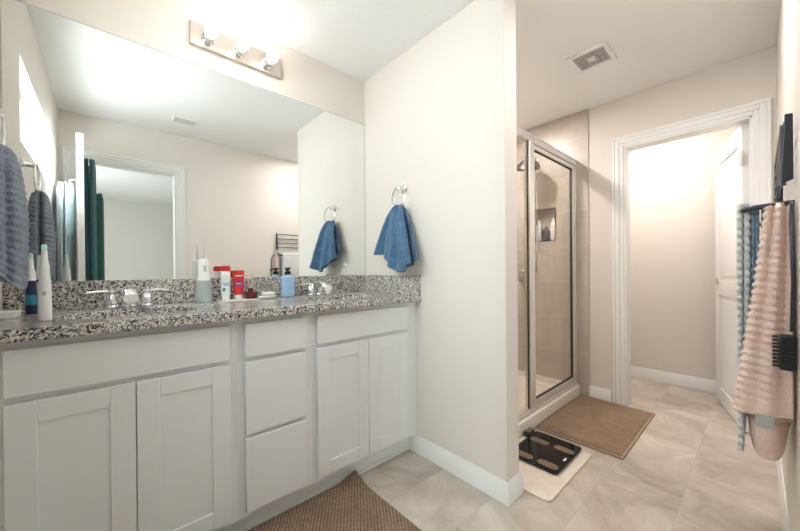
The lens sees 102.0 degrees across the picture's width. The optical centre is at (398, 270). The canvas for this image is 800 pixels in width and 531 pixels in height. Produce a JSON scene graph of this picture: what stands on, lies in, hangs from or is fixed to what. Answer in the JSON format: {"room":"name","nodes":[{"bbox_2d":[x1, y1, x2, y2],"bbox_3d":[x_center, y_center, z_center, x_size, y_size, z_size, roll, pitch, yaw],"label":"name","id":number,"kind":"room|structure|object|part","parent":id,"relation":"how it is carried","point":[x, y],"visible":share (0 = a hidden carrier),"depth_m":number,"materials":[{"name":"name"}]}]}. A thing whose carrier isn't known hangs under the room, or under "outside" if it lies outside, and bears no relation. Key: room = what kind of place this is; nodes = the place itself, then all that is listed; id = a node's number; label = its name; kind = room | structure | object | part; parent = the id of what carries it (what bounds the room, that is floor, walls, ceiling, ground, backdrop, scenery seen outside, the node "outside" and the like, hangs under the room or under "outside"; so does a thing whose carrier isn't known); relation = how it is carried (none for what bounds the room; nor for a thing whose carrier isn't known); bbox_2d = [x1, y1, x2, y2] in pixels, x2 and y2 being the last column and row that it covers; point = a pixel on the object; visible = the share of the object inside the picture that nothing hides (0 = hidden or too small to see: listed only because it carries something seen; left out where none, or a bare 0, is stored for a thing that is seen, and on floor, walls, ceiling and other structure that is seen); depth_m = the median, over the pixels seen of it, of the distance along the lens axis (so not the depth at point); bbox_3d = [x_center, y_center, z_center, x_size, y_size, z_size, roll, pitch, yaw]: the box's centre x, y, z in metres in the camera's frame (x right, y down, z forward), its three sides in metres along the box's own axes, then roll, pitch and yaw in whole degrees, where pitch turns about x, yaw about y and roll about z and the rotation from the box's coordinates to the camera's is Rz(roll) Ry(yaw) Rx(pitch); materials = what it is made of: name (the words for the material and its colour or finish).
{"room":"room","nodes":[
{"label":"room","id":0,"kind":"room"},
{"bbox_2d":[0,57,2,310],"bbox_3d":[-0.864,-0.119,0.445,0.110,2.440,1.962,-1,0,-42],"label":"wall","id":1,"kind":"structure","parent":0,"point":[1,304],"depth_m":1.20,"materials":[{"name":"beige paint"}]},
{"bbox_2d":[0,105,5,144],"bbox_3d":[-1.214,-0.434,0.955,0.056,0.160,0.148,-1,0,-42],"label":"towel ring","id":2,"kind":"object","parent":1,"relation":"attached to","point":[3,132],"visible":0.73,"depth_m":1.02,"materials":[{"name":"silver metal"}]},
{"bbox_2d":[0,144,29,288],"bbox_3d":[-1.185,-0.160,0.971,0.100,0.433,0.255,-1,0,-40],"label":"hand towel","id":3,"kind":"object","parent":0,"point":[14,227],"visible":1,"depth_m":0.94,"materials":[{"name":"blue fabric"}]},
{"bbox_2d":[0,0,363,282],"bbox_3d":[0.064,-0.135,2.668,4.460,2.440,0.110,-1,0,-42],"label":"wall","id":4,"kind":"structure","parent":0,"point":[161,25],"depth_m":1.66,"materials":[{"name":"beige paint"}]},
{"bbox_2d":[1,0,365,281],"bbox_3d":[-0.857,-0.500,1.765,1.664,1.074,0.006,-1,0,-42],"label":"vanity mirror","id":5,"kind":"object","parent":4,"relation":"attached to","point":[137,161],"visible":0.89,"depth_m":1.53,"materials":[{"name":"white mirror"}]},
{"bbox_2d":[2,275,364,312],"bbox_3d":[-0.849,0.095,1.762,1.668,0.115,0.020,-1,0,-42],"label":"backsplash","id":6,"kind":"structure","parent":4,"relation":"attached to","point":[66,295],"depth_m":1.52,"materials":[{"name":"stone"}]},
{"bbox_2d":[189,20,280,78],"bbox_3d":[-0.821,-1.183,1.710,0.458,0.113,0.140,-1,0,-42],"label":"vanity light","id":7,"kind":"object","parent":4,"relation":"attached to","point":[207,37],"visible":1,"depth_m":1.70,"materials":[{"name":"silver metal"}]},
{"bbox_2d":[200,22,217,45],"bbox_3d":[-0.928,-1.173,1.600,0.062,0.061,0.118,-1,0,-42],"label":"bulb","id":8,"kind":"object","parent":7,"relation":"attached to","point":[209,35],"depth_m":1.60,"materials":[{"name":"white glass"}]},
{"bbox_2d":[233,37,249,58],"bbox_3d":[-0.817,-1.174,1.699,0.062,0.061,0.118,-1,0,-42],"label":"bulb","id":9,"kind":"object","parent":7,"relation":"attached to","point":[240,48],"depth_m":1.70,"materials":[{"name":"white glass"}]},
{"bbox_2d":[261,50,278,69],"bbox_3d":[-0.706,-1.176,1.799,0.062,0.061,0.118,-1,0,-42],"label":"bulb","id":10,"kind":"object","parent":7,"relation":"attached to","point":[268,62],"depth_m":1.81,"materials":[{"name":"white glass"}]},
{"bbox_2d":[364,0,518,481],"bbox_3d":[0.173,-0.134,1.953,0.113,2.440,1.101,-1,0,-42],"label":"wall partition","id":11,"kind":"structure","parent":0,"point":[440,117],"depth_m":1.70,"materials":[{"name":"beige paint"}]},
{"bbox_2d":[373,204,417,271],"bbox_3d":[-0.012,-0.196,1.956,0.119,0.411,0.372,-1,0,-34],"label":"hand towel","id":12,"kind":"object","parent":11,"relation":"attached to","point":[396,242],"visible":1,"depth_m":1.93,"materials":[{"name":"blue fabric"}]},
{"bbox_2d":[391,185,407,205],"bbox_3d":[0.016,-0.450,1.991,0.064,0.160,0.143,-1,0,-42],"label":"towel ring","id":13,"kind":"object","parent":11,"relation":"attached to","point":[403,188],"visible":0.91,"depth_m":1.99,"materials":[{"name":"silver metal"}]},
{"bbox_3d":[0.020,-0.504,1.992,0.056,0.052,0.052,-1,0,-42],"label":"mounting plate","id":14,"kind":"part","parent":13,"relation":"part of","materials":[{"name":"silver metal"}]},
{"bbox_2d":[409,434,522,506],"bbox_3d":[0.339,1.035,1.784,0.141,0.101,0.663,-1,0,-42],"label":"baseboard","id":15,"kind":"structure","parent":11,"relation":"attached to","point":[506,493],"depth_m":1.65,"materials":[{"name":"white paint"}]},
{"bbox_2d":[189,0,779,129],"bbox_3d":[0.745,-1.418,1.892,4.460,0.120,2.182,-1,0,-42],"label":"ceiling","id":16,"kind":"structure","parent":0,"point":[654,43],"depth_m":1.86,"materials":[{"name":"white paint"}]},
{"bbox_2d":[566,41,616,73],"bbox_3d":[1.238,-1.355,2.073,0.226,0.014,0.226,-1,0,-42],"label":"ceiling vent","id":17,"kind":"object","parent":16,"relation":"in","point":[600,54],"visible":1,"depth_m":2.06,"materials":[{"name":"white"}]},
{"bbox_2d":[535,207,555,241],"bbox_3d":[1.396,-0.425,3.048,0.095,0.306,0.218,-1,0,-42],"label":"niche","id":18,"kind":"object","parent":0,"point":[545,217],"visible":0.36,"depth_m":3.09,"materials":[{"name":"tile"}]},
{"bbox_2d":[536,221,541,240],"bbox_3d":[1.344,-0.379,3.094,0.041,0.198,0.045,-1,0,-42],"label":"bottle","id":19,"kind":"object","parent":18,"relation":"on","point":[539,224],"visible":0.68,"depth_m":3.07,"materials":[{"name":"white plastic"}]},
{"bbox_2d":[542,227,549,240],"bbox_3d":[1.388,-0.347,3.039,0.049,0.133,0.069,-1,0,-42],"label":"wash bottle","id":20,"kind":"object","parent":18,"relation":"in","point":[546,233],"visible":0.93,"depth_m":3.02,"materials":[{"name":"black plastic"}]},
{"bbox_2d":[550,218,555,239],"bbox_3d":[1.436,-0.382,2.992,0.043,0.204,0.053,-1,0,-42],"label":"shampoo bottle","id":21,"kind":"object","parent":18,"relation":"on","point":[552,225],"visible":0.76,"depth_m":2.98,"materials":[{"name":"white plastic"}]},
{"bbox_2d":[517,109,589,396],"bbox_3d":[1.307,-0.147,3.087,0.010,2.440,0.926,-1,0,-42],"label":"tiled wall","id":22,"kind":"structure","parent":0,"point":[569,134],"depth_m":2.92,"materials":[{"name":"beige tile"}]},
{"bbox_2d":[517,263,524,280],"bbox_3d":[1.197,0.014,3.151,0.071,0.170,0.176,-1,0,-42],"label":"shower valve","id":23,"kind":"object","parent":22,"relation":"attached to","point":[521,267],"visible":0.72,"depth_m":3.17,"materials":[{"name":"silver metal"}]},
{"bbox_2d":[517,158,539,280],"bbox_3d":[1.210,-0.440,2.960,0.303,1.236,0.208,-1,0,-42],"label":"shower","id":24,"kind":"object","parent":22,"relation":"attached to","point":[520,167],"visible":0.52,"depth_m":2.99,"materials":[{"name":"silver metal"}]},
{"bbox_2d":[360,376,781,530],"bbox_3d":[0.766,1.132,1.902,4.460,0.100,2.182,-1,0,-42],"label":"floor","id":25,"kind":"structure","parent":0,"point":[686,471],"depth_m":1.61,"materials":[{"name":"tile"}]},
{"bbox_2d":[0,320,237,530],"bbox_3d":[-1.046,0.646,1.240,0.665,0.906,0.525,-1,0,-42],"label":"vanity cabinet","id":26,"kind":"object","parent":25,"relation":"on","point":[136,430],"visible":0.97,"depth_m":1.03,"materials":[{"name":"white paint"}]},
{"bbox_3d":[-0.965,0.668,0.974,0.278,0.603,0.020,-1,0,-42],"label":"door","id":27,"kind":"part","parent":26,"relation":"part of","materials":[{"name":"white paint"}]},
{"bbox_3d":[-0.964,0.668,0.973,0.158,0.483,0.008,-1,0,-42],"label":"door panel","id":28,"kind":"part","parent":26,"relation":"part of","materials":[{"name":"white paint"}]},
{"bbox_3d":[-0.862,0.280,1.067,0.562,0.132,0.020,-1,0,-42],"label":"false drawer","id":29,"kind":"part","parent":26,"relation":"part of","materials":[{"name":"white paint"}]},
{"bbox_3d":[-0.755,0.666,1.162,0.282,0.603,0.020,-1,0,-42],"label":"door","id":30,"kind":"part","parent":26,"relation":"part of","materials":[{"name":"white paint"}]},
{"bbox_3d":[-0.754,0.666,1.161,0.162,0.483,0.008,-1,0,-42],"label":"door panel","id":31,"kind":"part","parent":26,"relation":"part of","materials":[{"name":"white paint"}]},
{"bbox_2d":[0,275,420,343],"bbox_3d":[-0.669,0.113,1.562,1.668,0.151,0.557,-1,0,-42],"label":"countertop","id":32,"kind":"structure","parent":26,"relation":"on","point":[75,313],"depth_m":1.38,"materials":[{"name":"stone"}]},
{"bbox_2d":[0,310,20,318],"bbox_3d":[-1.320,0.148,1.092,0.060,0.022,0.080,-1,0,-42],"label":"soap dish","id":33,"kind":"object","parent":32,"relation":"on","point":[9,314],"visible":1,"depth_m":1.07,"materials":[{"name":"white ceramic"}]},
{"bbox_2d":[24,253,37,314],"bbox_3d":[-1.339,0.047,1.182,0.032,0.222,0.033,-1,0,-42],"label":"electric toothbrush","id":34,"kind":"object","parent":32,"relation":"on","point":[31,297],"visible":0.83,"depth_m":1.18,"materials":[{"name":"blue plastic"}]},
{"bbox_3d":[-1.339,0.097,1.183,0.031,0.122,0.030,-1,0,-42],"label":"handle","id":35,"kind":"part","parent":34,"relation":"part of","materials":[{"name":"blue plastic"}]},
{"bbox_2d":[38,244,51,320],"bbox_3d":[-1.114,0.037,1.021,0.031,0.240,0.032,-1,0,-42],"label":"electric toothbrush","id":36,"kind":"object","parent":32,"relation":"on","point":[44,281],"visible":1,"depth_m":1.01,"materials":[{"name":"white plastic"}]},
{"bbox_3d":[-1.114,0.087,1.022,0.031,0.140,0.030,-1,0,-42],"label":"handle","id":37,"kind":"part","parent":36,"relation":"part of","materials":[{"name":"white plastic"}]},
{"bbox_2d":[86,287,167,308],"bbox_3d":[-1.114,0.113,1.348,0.266,0.086,0.141,-1,0,-42],"label":"faucet","id":38,"kind":"object","parent":32,"relation":"on","point":[130,295],"visible":1,"depth_m":1.33,"materials":[{"name":"silver metal"}]},
{"bbox_2d":[86,290,119,308],"bbox_3d":[-1.203,0.118,1.325,0.102,0.077,0.052,-1,0,-42],"label":"tap","id":39,"kind":"object","parent":38,"relation":"on","point":[111,301],"depth_m":1.33,"materials":[{"name":"silver metal"}]},
{"bbox_3d":[-1.142,0.150,1.380,0.056,0.012,0.056,-1,0,-42],"label":"spout","id":40,"kind":"part","parent":38,"relation":"part of","materials":[{"name":"silver metal"}]},
{"bbox_3d":[-1.110,0.113,1.344,0.048,0.086,0.130,-1,0,-42],"label":"spout","id":41,"kind":"part","parent":38,"relation":"part of","materials":[{"name":"silver metal"}]},
{"bbox_2d":[139,288,167,306],"bbox_3d":[-1.081,0.117,1.435,0.102,0.077,0.052,-1,0,-42],"label":"tap","id":42,"kind":"object","parent":38,"relation":"on","point":[146,299],"depth_m":1.41,"materials":[{"name":"silver metal"}]},
{"bbox_2d":[196,259,211,301],"bbox_3d":[-0.943,0.011,1.572,0.072,0.285,0.071,-1,0,-42],"label":"water flosser","id":43,"kind":"object","parent":32,"relation":"on","point":[203,264],"visible":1,"depth_m":1.55,"materials":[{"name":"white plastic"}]},
{"bbox_3d":[-0.943,-0.005,1.572,0.054,0.105,0.054,-1,0,-42],"label":"handle","id":44,"kind":"part","parent":43,"relation":"part of","materials":[{"name":"white plastic"}]},
{"bbox_2d":[216,297,259,301],"bbox_3d":[-0.818,0.150,1.690,0.219,0.006,0.100,-1,0,-42],"label":"tray","id":45,"kind":"object","parent":32,"relation":"on","point":[257,298],"visible":0.67,"depth_m":1.65,"materials":[{"name":"white ceramic"}]},
{"bbox_2d":[220,266,230,299],"bbox_3d":[-0.875,0.061,1.644,0.047,0.172,0.038,-1,0,-42],"label":"toothpaste tube","id":46,"kind":"object","parent":45,"relation":"on","point":[225,270],"visible":1,"depth_m":1.63,"materials":[{"name":"white plastic"}]},
{"bbox_2d":[233,270,243,298],"bbox_3d":[-0.836,0.073,1.698,0.043,0.148,0.041,0,0,13],"label":"toothpaste tube","id":47,"kind":"object","parent":45,"relation":"on","point":[238,275],"visible":1,"depth_m":1.69,"materials":[{"name":"red plastic"}]},
{"bbox_2d":[244,275,256,298],"bbox_3d":[-0.775,0.083,1.706,0.056,0.125,0.040,-1,0,-42],"label":"reed diffuser","id":48,"kind":"object","parent":45,"relation":"on","point":[250,294],"visible":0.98,"depth_m":1.70,"materials":[{"name":"red glass"}]},
{"bbox_2d":[244,291,256,298],"bbox_3d":[-0.775,0.128,1.706,0.056,0.036,0.040,-1,0,-42],"label":"bottle","id":49,"kind":"object","parent":48,"relation":"on","point":[250,294],"depth_m":1.69,"materials":[{"name":"red glass"}]},
{"bbox_2d":[258,295,277,298],"bbox_3d":[-0.699,0.142,1.740,0.101,0.018,0.074,-1,0,-42],"label":"soap dish","id":50,"kind":"object","parent":32,"relation":"on","point":[271,296],"visible":0.92,"depth_m":1.71,"materials":[{"name":"white ceramic"}]},
{"bbox_2d":[261,292,273,295],"bbox_3d":[-0.699,0.123,1.740,0.064,0.020,0.040,-1,0,-42],"label":"soap bar","id":51,"kind":"object","parent":50,"relation":"in","point":[262,293],"visible":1,"depth_m":1.72,"materials":[{"name":"beige"}]},
{"bbox_2d":[281,267,294,296],"bbox_3d":[-0.625,0.065,1.844,0.072,0.171,0.061,-1,0,-42],"label":"soap pump bottle","id":52,"kind":"object","parent":32,"relation":"on","point":[287,281],"visible":1,"depth_m":1.83,"materials":[{"name":"blue plastic"}]},
{"bbox_2d":[298,281,337,295],"bbox_3d":[-0.450,0.105,1.944,0.266,0.086,0.141,-1,0,-42],"label":"faucet","id":53,"kind":"object","parent":32,"relation":"on","point":[322,285],"visible":1,"depth_m":1.93,"materials":[{"name":"silver metal"}]},
{"bbox_2d":[298,283,314,295],"bbox_3d":[-0.539,0.110,1.920,0.102,0.077,0.052,-1,0,-42],"label":"tap","id":54,"kind":"object","parent":53,"relation":"on","point":[310,291],"depth_m":1.92,"materials":[{"name":"silver metal"}]},
{"bbox_3d":[-0.446,0.105,1.939,0.048,0.086,0.130,-1,0,-42],"label":"spout","id":55,"kind":"part","parent":53,"relation":"part of","materials":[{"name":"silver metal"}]},
{"bbox_2d":[324,282,337,294],"bbox_3d":[-0.417,0.109,2.030,0.102,0.077,0.052,-1,0,-42],"label":"tap","id":56,"kind":"object","parent":53,"relation":"on","point":[326,292],"depth_m":2.00,"materials":[{"name":"silver metal"}]},
{"bbox_2d":[234,313,311,530],"bbox_3d":[-0.681,0.642,1.568,0.316,0.906,0.525,-1,0,-42],"label":"vanity cabinet","id":57,"kind":"object","parent":25,"relation":"on","point":[274,469],"visible":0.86,"depth_m":1.36,"materials":[{"name":"white paint"}]},
{"bbox_3d":[-0.548,1.085,1.425,0.316,0.020,0.012,-1,0,-42],"label":"moulding","id":58,"kind":"part","parent":57,"relation":"part of","materials":[{"name":"white paint"}]},
{"bbox_3d":[-0.516,0.278,1.378,0.259,0.136,0.020,-1,0,-42],"label":"drawer","id":59,"kind":"part","parent":57,"relation":"part of","materials":[{"name":"white paint"}]},
{"bbox_3d":[-0.514,0.508,1.379,0.259,0.288,0.020,-1,0,-42],"label":"drawer","id":60,"kind":"part","parent":57,"relation":"part of","materials":[{"name":"white paint"}]},
{"bbox_3d":[-0.511,0.817,1.380,0.259,0.294,0.020,-1,0,-42],"label":"drawer","id":61,"kind":"part","parent":57,"relation":"part of","materials":[{"name":"white paint"}]},
{"bbox_2d":[248,470,421,530],"bbox_3d":[-0.386,1.070,1.181,0.945,0.046,0.560,-1,0,-42],"label":"bath rug","id":62,"kind":"object","parent":25,"relation":"on","point":[349,505],"visible":1,"depth_m":1.43,"materials":[{"name":"brown fabric"}]},
{"bbox_2d":[306,302,415,499],"bbox_3d":[-0.308,0.637,1.902,0.683,0.906,0.525,-1,0,-42],"label":"vanity cabinet","id":63,"kind":"object","parent":25,"relation":"on","point":[363,359],"visible":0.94,"depth_m":1.66,"materials":[{"name":"white paint"}]},
{"bbox_3d":[-0.267,0.660,1.600,0.288,0.603,0.020,-1,0,-42],"label":"door","id":64,"kind":"part","parent":63,"relation":"part of","materials":[{"name":"white paint"}]},
{"bbox_3d":[-0.266,0.660,1.599,0.168,0.483,0.008,-1,0,-42],"label":"door panel","id":65,"kind":"part","parent":63,"relation":"part of","materials":[{"name":"white paint"}]},
{"bbox_3d":[-0.175,1.080,1.759,0.683,0.020,0.012,-1,0,-42],"label":"moulding","id":66,"kind":"part","parent":63,"relation":"part of","materials":[{"name":"white paint"}]},
{"bbox_3d":[-0.161,0.272,1.696,0.579,0.132,0.020,-1,0,-42],"label":"false drawer","id":67,"kind":"part","parent":63,"relation":"part of","materials":[{"name":"white paint"}]},
{"bbox_3d":[-0.050,0.657,1.794,0.288,0.603,0.020,-1,0,-42],"label":"door","id":68,"kind":"part","parent":63,"relation":"part of","materials":[{"name":"white paint"}]},
{"bbox_3d":[-0.049,0.657,1.794,0.168,0.483,0.008,-1,0,-42],"label":"door panel","id":69,"kind":"part","parent":63,"relation":"part of","materials":[{"name":"white paint"}]},
{"bbox_2d":[518,370,579,437],"bbox_3d":[0.723,1.036,2.601,1.530,0.088,0.843,-1,0,-42],"label":"shower pan","id":70,"kind":"object","parent":25,"relation":"on","point":[543,383],"visible":0.09,"depth_m":2.57,"materials":[{"name":"beige plastic"}]},
{"bbox_2d":[516,125,577,421],"bbox_3d":[0.977,0.022,2.304,1.530,1.936,0.077,-1,0,-42],"label":"shower enclosure","id":71,"kind":"object","parent":70,"relation":"on","point":[532,144],"visible":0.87,"depth_m":2.28,"materials":[{"name":"silver metal"}]},
{"bbox_3d":[0.973,-0.056,2.273,0.012,0.161,0.037,-1,0,-42],"label":"handle","id":72,"kind":"part","parent":71,"relation":"part of","materials":[{"name":"silver metal"}]},
{"bbox_3d":[0.961,-0.922,2.309,1.530,0.048,0.052,-1,0,-42],"label":"header rail","id":73,"kind":"part","parent":71,"relation":"part of","materials":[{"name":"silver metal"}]},
{"bbox_3d":[1.221,0.024,2.536,0.746,1.835,0.028,-1,0,-42],"label":"glass door","id":74,"kind":"part","parent":71,"relation":"part of","materials":[{"name":"clear glass"}]},
{"bbox_3d":[1.520,0.021,2.807,0.050,1.852,0.040,-1,0,-42],"label":"wall post","id":75,"kind":"part","parent":71,"relation":"part of","materials":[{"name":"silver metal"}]},
{"bbox_2d":[519,436,590,501],"bbox_3d":[0.796,1.077,1.838,0.580,0.009,0.376,-1,0,-42],"label":"bath mat","id":76,"kind":"object","parent":25,"relation":"on","point":[538,482],"visible":0.45,"depth_m":1.68,"materials":[{"name":"white fabric"}]},
{"bbox_2d":[524,427,534,436],"bbox_3d":[0.856,1.054,2.115,0.090,0.033,0.037,-1,0,-42],"label":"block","id":77,"kind":"object","parent":76,"relation":"on","point":[529,431],"visible":0.8,"depth_m":2.10,"materials":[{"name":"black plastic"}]},
{"bbox_2d":[519,431,581,474],"bbox_3d":[0.869,1.061,1.907,0.362,0.020,0.282,-1,0,-42],"label":"bathroom scale","id":78,"kind":"object","parent":76,"relation":"on","point":[551,454],"visible":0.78,"depth_m":1.88,"materials":[{"name":"black glass"}]},
{"bbox_2d":[535,394,654,459],"bbox_3d":[1.425,1.067,2.316,0.852,0.015,0.511,-1,0,-42],"label":"bath mat","id":79,"kind":"object","parent":25,"relation":"on","point":[606,427],"visible":1,"depth_m":2.24,"materials":[{"name":"brown fabric"}]},
{"bbox_2d":[588,45,776,402],"bbox_3d":[1.697,-0.149,2.741,0.110,2.440,1.962,-1,0,-42],"label":"wall","id":80,"kind":"structure","parent":0,"point":[752,77],"depth_m":2.52,"materials":[{"name":"beige paint"}]},
{"bbox_2d":[590,385,611,401],"bbox_3d":[1.678,1.021,2.686,0.014,0.101,0.160,-1,0,-42],"label":"baseboard","id":81,"kind":"structure","parent":80,"relation":"attached to","point":[595,392],"depth_m":2.68,"materials":[{"name":"white paint"}]},
{"bbox_2d":[611,97,771,437],"bbox_3d":[2.050,0.005,2.335,0.130,2.128,0.844,-1,0,-42],"label":"door frame","id":82,"kind":"structure","parent":80,"relation":"attached to","point":[758,114],"depth_m":2.54,"materials":[{"name":"white paint"}]},
{"bbox_2d":[710,123,749,432],"bbox_3d":[2.469,0.045,2.382,0.127,2.025,0.703,0,0,31],"label":"door","id":83,"kind":"structure","parent":80,"relation":"in","point":[732,159],"depth_m":2.40,"materials":[{"name":"white paint"}]},
{"bbox_2d":[630,126,739,380],"bbox_3d":[2.374,-0.157,3.349,0.110,2.440,1.962,-1,0,-42],"label":"wall","id":84,"kind":"structure","parent":0,"point":[673,242],"depth_m":3.03,"materials":[{"name":"beige paint"}]},
{"bbox_2d":[631,366,715,392],"bbox_3d":[2.635,1.012,2.981,0.014,0.101,1.073,-1,0,-42],"label":"baseboard","id":85,"kind":"structure","parent":84,"relation":"attached to","point":[662,376],"depth_m":3.02,"materials":[{"name":"white paint"}]},
{"bbox_2d":[746,413,790,460],"bbox_3d":[1.195,0.444,1.048,0.116,0.305,0.100,-1,0,-42],"label":"hand towel","id":86,"kind":"object","parent":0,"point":[768,444],"visible":0.41,"depth_m":1.01,"materials":[{"name":"pink fabric"}]},
{"bbox_2d":[777,0,799,530],"bbox_3d":[0.963,-0.135,0.692,5.760,2.440,0.110,-1,0,-42],"label":"wall","id":87,"kind":"structure","parent":0,"point":[788,35],"depth_m":1.02,"materials":[{"name":"beige paint"}]},
{"bbox_2d":[740,113,794,225],"bbox_3d":[1.347,-0.327,1.190,0.617,0.277,0.112,-1,0,-42],"label":"towel rack","id":88,"kind":"object","parent":87,"relation":"attached to","point":[783,164],"visible":0.69,"depth_m":0.96,"materials":[{"name":"black metal"}]},
{"bbox_2d":[736,203,751,450],"bbox_3d":[1.290,0.180,1.201,0.479,0.802,0.032,-1,0,-42],"label":"bath towel","id":89,"kind":"object","parent":88,"relation":"hanging from","point":[744,231],"visible":0.64,"depth_m":1.05,"materials":[{"name":"grey fabric"}]},
{"bbox_2d":[751,210,759,295],"bbox_3d":[1.297,0.035,1.175,0.461,0.491,0.018,-1,0,-42],"label":"bath towel","id":90,"kind":"object","parent":88,"relation":"hanging from","point":[755,219],"visible":0.46,"depth_m":1.03,"materials":[{"name":"blue fabric"}]},
{"bbox_2d":[732,202,793,430],"bbox_3d":[1.107,0.134,0.986,0.127,0.673,0.060,0,0,40],"label":"bath towel","id":91,"kind":"object","parent":88,"relation":"hanging from","point":[764,390],"visible":0.85,"depth_m":0.97,"materials":[{"name":"pink fabric"}]},
{"bbox_2d":[761,203,765,234],"bbox_3d":[1.301,0.035,1.149,0.430,0.492,0.019,-1,0,-42],"label":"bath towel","id":92,"kind":"object","parent":88,"relation":"hanging from","point":[762,210],"visible":0.04,"depth_m":1.01,"materials":[{"name":"fabric"}]},
{"bbox_3d":[1.348,-0.199,1.191,0.617,0.022,0.112,-1,0,-42],"label":"arm frame","id":93,"kind":"part","parent":88,"relation":"part of","materials":[{"name":"black metal"}]},
{"bbox_3d":[1.369,-0.344,1.165,0.600,0.009,0.009,-1,0,-42],"label":"rod","id":94,"kind":"part","parent":88,"relation":"part of","materials":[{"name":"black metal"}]},
{"bbox_3d":[1.369,-0.395,1.165,0.600,0.009,0.009,-1,0,-42],"label":"rod","id":95,"kind":"part","parent":88,"relation":"part of","materials":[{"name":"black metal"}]},
{"bbox_3d":[1.369,-0.353,1.165,0.611,0.196,0.011,-1,0,-42],"label":"shelf frame","id":96,"kind":"part","parent":88,"relation":"part of","materials":[{"name":"black metal"}]},
{"bbox_2d":[772,200,797,371],"bbox_3d":[1.113,0.039,0.935,0.072,0.488,0.046,-1,0,-42],"label":"bath brush","id":97,"kind":"object","parent":88,"relation":"hanging from","point":[787,360],"visible":1,"depth_m":0.91,"materials":[{"name":"black plastic"}]},
{"bbox_3d":[1.127,-0.016,0.928,0.060,0.378,0.014,-1,0,-42],"label":"handle","id":98,"kind":"part","parent":97,"relation":"part of","materials":[{"name":"black metal"}]},
{"bbox_2d":[776,458,789,530],"bbox_3d":[1.402,1.029,1.165,2.455,0.101,0.014,-1,0,-42],"label":"baseboard","id":99,"kind":"structure","parent":87,"relation":"attached to","point":[781,487],"depth_m":1.43,"materials":[{"name":"white paint"}]}
]}

